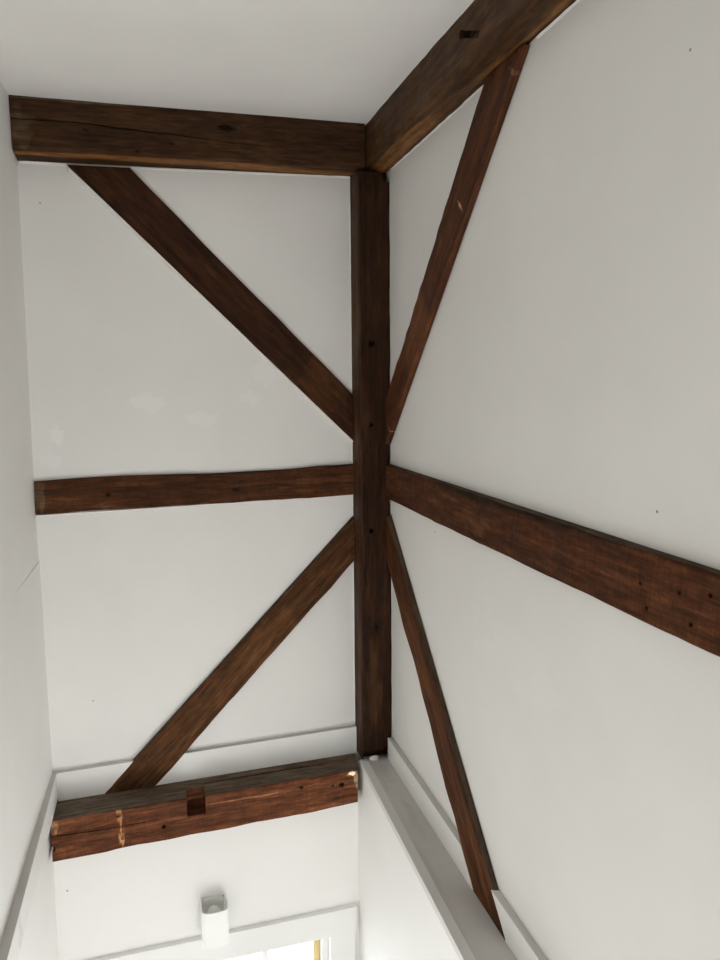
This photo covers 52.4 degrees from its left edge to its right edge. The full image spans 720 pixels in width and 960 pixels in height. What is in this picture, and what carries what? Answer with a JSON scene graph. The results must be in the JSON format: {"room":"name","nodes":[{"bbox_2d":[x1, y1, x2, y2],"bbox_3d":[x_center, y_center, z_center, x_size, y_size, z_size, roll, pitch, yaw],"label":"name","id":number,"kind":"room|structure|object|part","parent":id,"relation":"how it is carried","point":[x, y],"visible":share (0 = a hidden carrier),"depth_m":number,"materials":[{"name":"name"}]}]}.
{"room":"stairwell","nodes":[
{"label":"stairwell","id":0,"kind":"room"},
{"bbox_2d":[0,81,58,959],"bbox_3d":[-0.561,1.767,0.377,0.267,5.700,5.020,-3,8,-16],"label":"wall","id":1,"kind":"structure","parent":0,"point":[26,771],"depth_m":2.21,"materials":[{"name":"paint"}]},
{"bbox_2d":[0,772,57,959],"bbox_3d":[-0.466,1.386,0.318,0.044,0.092,4.847,-2,7,-15],"label":"baseboard","id":2,"kind":"structure","parent":1,"relation":"attached to","point":[12,938],"depth_m":2.08,"materials":[{"name":"white paint"}]},
{"bbox_2d":[17,161,383,772],"bbox_3d":[-0.556,-0.053,2.719,1.300,2.680,0.120,-3,8,-16],"label":"wall","id":3,"kind":"structure","parent":0,"point":[130,372],"depth_m":2.63,"materials":[{"name":"paint"}]},
{"bbox_2d":[56,759,132,800],"bbox_3d":[-0.963,1.098,2.672,0.263,0.116,0.019,-3,8,-16],"label":"baseboard","id":4,"kind":"structure","parent":3,"relation":"attached to","point":[93,780],"depth_m":2.66,"materials":[{"name":"white paint"}]},
{"bbox_2d":[8,95,364,178],"bbox_3d":[-0.547,-1.153,2.477,1.154,0.198,0.087,-3,8,-16],"label":"ceiling beam","id":5,"kind":"structure","parent":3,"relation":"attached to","point":[45,131],"depth_m":2.43,"materials":[{"name":"brown wood"}]},
{"bbox_2d":[34,464,353,516],"bbox_3d":[-0.567,0.032,2.656,1.136,0.130,0.015,-3,8,-16],"label":"wall beam","id":6,"kind":"structure","parent":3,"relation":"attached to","point":[121,492],"depth_m":2.63,"materials":[{"name":"brown wood"}]},
{"bbox_2d":[67,165,352,442],"bbox_3d":[-0.494,-0.591,2.600,0.973,0.950,0.015,-3,8,-16],"label":"diagonal brace","id":7,"kind":"object","parent":3,"relation":"attached to","point":[122,192],"visible":1,"depth_m":2.58,"materials":[{"name":"brown wood"}]},
{"bbox_2d":[105,516,354,793],"bbox_3d":[-0.480,0.641,2.751,0.968,0.981,0.022,-3,8,-16],"label":"diagonal brace","id":8,"kind":"object","parent":3,"relation":"attached to","point":[170,743],"visible":1,"depth_m":2.76,"materials":[{"name":"brown wood"}]},
{"bbox_2d":[157,725,356,784],"bbox_3d":[-0.393,1.062,2.831,0.785,0.125,0.019,-3,8,-16],"label":"baseboard","id":9,"kind":"structure","parent":3,"relation":"attached to","point":[281,750],"depth_m":2.83,"materials":[{"name":"white paint"}]},
{"bbox_2d":[349,170,392,759],"bbox_3d":[0.043,-0.008,2.770,0.125,2.205,0.121,-3,7,-16],"label":"post","id":10,"kind":"object","parent":3,"relation":"attached to","point":[369,240],"visible":0.88,"depth_m":2.71,"materials":[{"name":"brown wood"}]},
{"bbox_2d":[53,802,359,959],"bbox_3d":[-0.520,2.779,3.049,1.299,3.019,0.181,-3,8,-16],"label":"wall","id":11,"kind":"structure","parent":0,"point":[138,896],"depth_m":2.78,"materials":[{"name":"white paint"}]},
{"bbox_2d":[51,753,357,861],"bbox_3d":[-0.541,1.202,2.738,1.129,0.152,0.147,-4,8,-16],"label":"beam","id":12,"kind":"structure","parent":11,"relation":"on","point":[90,825],"depth_m":2.68,"materials":[{"name":"brown wood"}]},
{"bbox_2d":[200,893,228,948],"bbox_3d":[-0.546,1.654,2.749,0.101,0.140,0.110,-3,8,-16],"label":"wall light","id":13,"kind":"object","parent":11,"relation":"attached to","point":[214,919],"visible":1,"depth_m":2.70,"materials":[{"name":"white ceramic"}]},
{"bbox_3d":[-0.560,1.649,2.796,0.080,0.125,0.012,-3,8,-16],"label":"plate","id":14,"kind":"part","parent":13,"relation":"part of","materials":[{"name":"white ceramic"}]},
{"bbox_3d":[-0.548,1.629,2.751,0.052,0.060,0.052,-3,8,-16],"label":"bulb","id":15,"kind":"part","parent":13,"relation":"part of","materials":[{"name":"white glass"}]},
{"bbox_2d":[88,903,356,959],"bbox_3d":[-0.551,1.793,2.811,1.118,0.110,0.022,-3,8,-16],"label":"trim","id":16,"kind":"structure","parent":11,"relation":"attached to","point":[313,926],"depth_m":2.85,"materials":[{"name":"white paint"}]},
{"bbox_2d":[229,938,327,959],"bbox_3d":[-0.490,2.436,3.018,0.730,1.205,0.105,-3,8,-16],"label":"window","id":17,"kind":"structure","parent":11,"relation":"in","point":[318,949],"depth_m":3.03,"materials":[{"name":"clear glass"}]},
{"bbox_2d":[330,932,355,959],"bbox_3d":[-0.064,2.502,3.041,0.104,1.360,0.018,-3,8,-16],"label":"trim","id":18,"kind":"structure","parent":11,"relation":"attached to","point":[342,947],"depth_m":2.95,"materials":[{"name":"white paint"}]},
{"bbox_2d":[0,0,473,124],"bbox_3d":[0.101,-1.018,0.221,1.300,0.189,5.020,-3,8,-16],"label":"ceiling","id":19,"kind":"structure","parent":0,"point":[328,60],"depth_m":1.98,"materials":[{"name":"paint"}]},
{"bbox_2d":[358,761,458,959],"bbox_3d":[0.681,2.573,0.764,0.204,2.378,4.788,-3,8,-16],"label":"wall","id":20,"kind":"structure","parent":0,"point":[398,920],"depth_m":2.54,"materials":[{"name":"white paint"}]},
{"bbox_2d":[360,758,475,959],"bbox_3d":[0.616,1.386,0.581,0.030,0.025,4.758,-2,7,-14],"label":"trim","id":21,"kind":"structure","parent":20,"relation":"on","point":[463,951],"depth_m":2.20,"materials":[{"name":"paint"}]},
{"bbox_2d":[368,756,516,959],"bbox_3d":[0.678,1.385,0.598,0.196,0.022,4.756,-3,8,-16],"label":"ledge","id":22,"kind":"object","parent":20,"relation":"on","point":[485,941],"depth_m":2.17,"materials":[{"name":"grey paint"}]},
{"bbox_2d":[369,755,378,760],"bbox_3d":[0.054,1.083,2.854,0.039,0.021,0.024,-3,8,-16],"label":"lump","id":23,"kind":"object","parent":22,"relation":"on","point":[374,757],"visible":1,"depth_m":2.85,"materials":[{"name":"white"}]},
{"bbox_2d":[384,0,719,959],"bbox_3d":[0.826,1.704,0.766,0.150,5.700,5.020,-3,8,-16],"label":"wall","id":24,"kind":"structure","parent":0,"point":[568,369],"depth_m":1.53,"materials":[{"name":"paint"}]},
{"bbox_2d":[388,737,472,889],"bbox_3d":[0.226,1.095,2.487,0.021,0.087,0.788,-3,8,-16],"label":"baseboard","id":25,"kind":"structure","parent":24,"relation":"attached to","point":[436,816],"depth_m":2.44,"materials":[{"name":"white paint"}]},
{"bbox_2d":[386,515,504,938],"bbox_3d":[0.247,0.667,2.332,0.024,0.966,0.998,-3,8,-16],"label":"diagonal brace","id":26,"kind":"object","parent":24,"relation":"attached to","point":[483,880],"visible":0.99,"depth_m":2.28,"materials":[{"name":"brown wood"}]},
{"bbox_2d":[385,45,529,443],"bbox_3d":[0.237,-0.552,2.174,0.022,0.966,1.008,-3,8,-16],"label":"diagonal brace","id":27,"kind":"object","parent":24,"relation":"attached to","point":[498,89],"visible":1,"depth_m":2.02,"materials":[{"name":"brown wood"}]},
{"bbox_2d":[364,0,580,172],"bbox_3d":[0.699,-0.896,0.369,0.081,0.184,4.848,-3,8,-16],"label":"ceiling beam","id":28,"kind":"structure","parent":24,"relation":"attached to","point":[456,68],"depth_m":1.89,"materials":[{"name":"brown wood"}]},
{"bbox_2d":[491,890,547,959],"bbox_3d":[0.889,1.382,0.172,0.021,0.087,3.827,-3,8,-16],"label":"baseboard","id":29,"kind":"structure","parent":24,"relation":"attached to","point":[520,942],"depth_m":1.86,"materials":[{"name":"white paint"}]},
{"bbox_2d":[386,464,719,656],"bbox_3d":[0.582,0.219,1.070,0.023,0.135,3.485,-3,8,-16],"label":"wall beam","id":30,"kind":"structure","parent":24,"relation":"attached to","point":[679,597],"depth_m":1.48,"materials":[{"name":"brown wood"}]}
]}

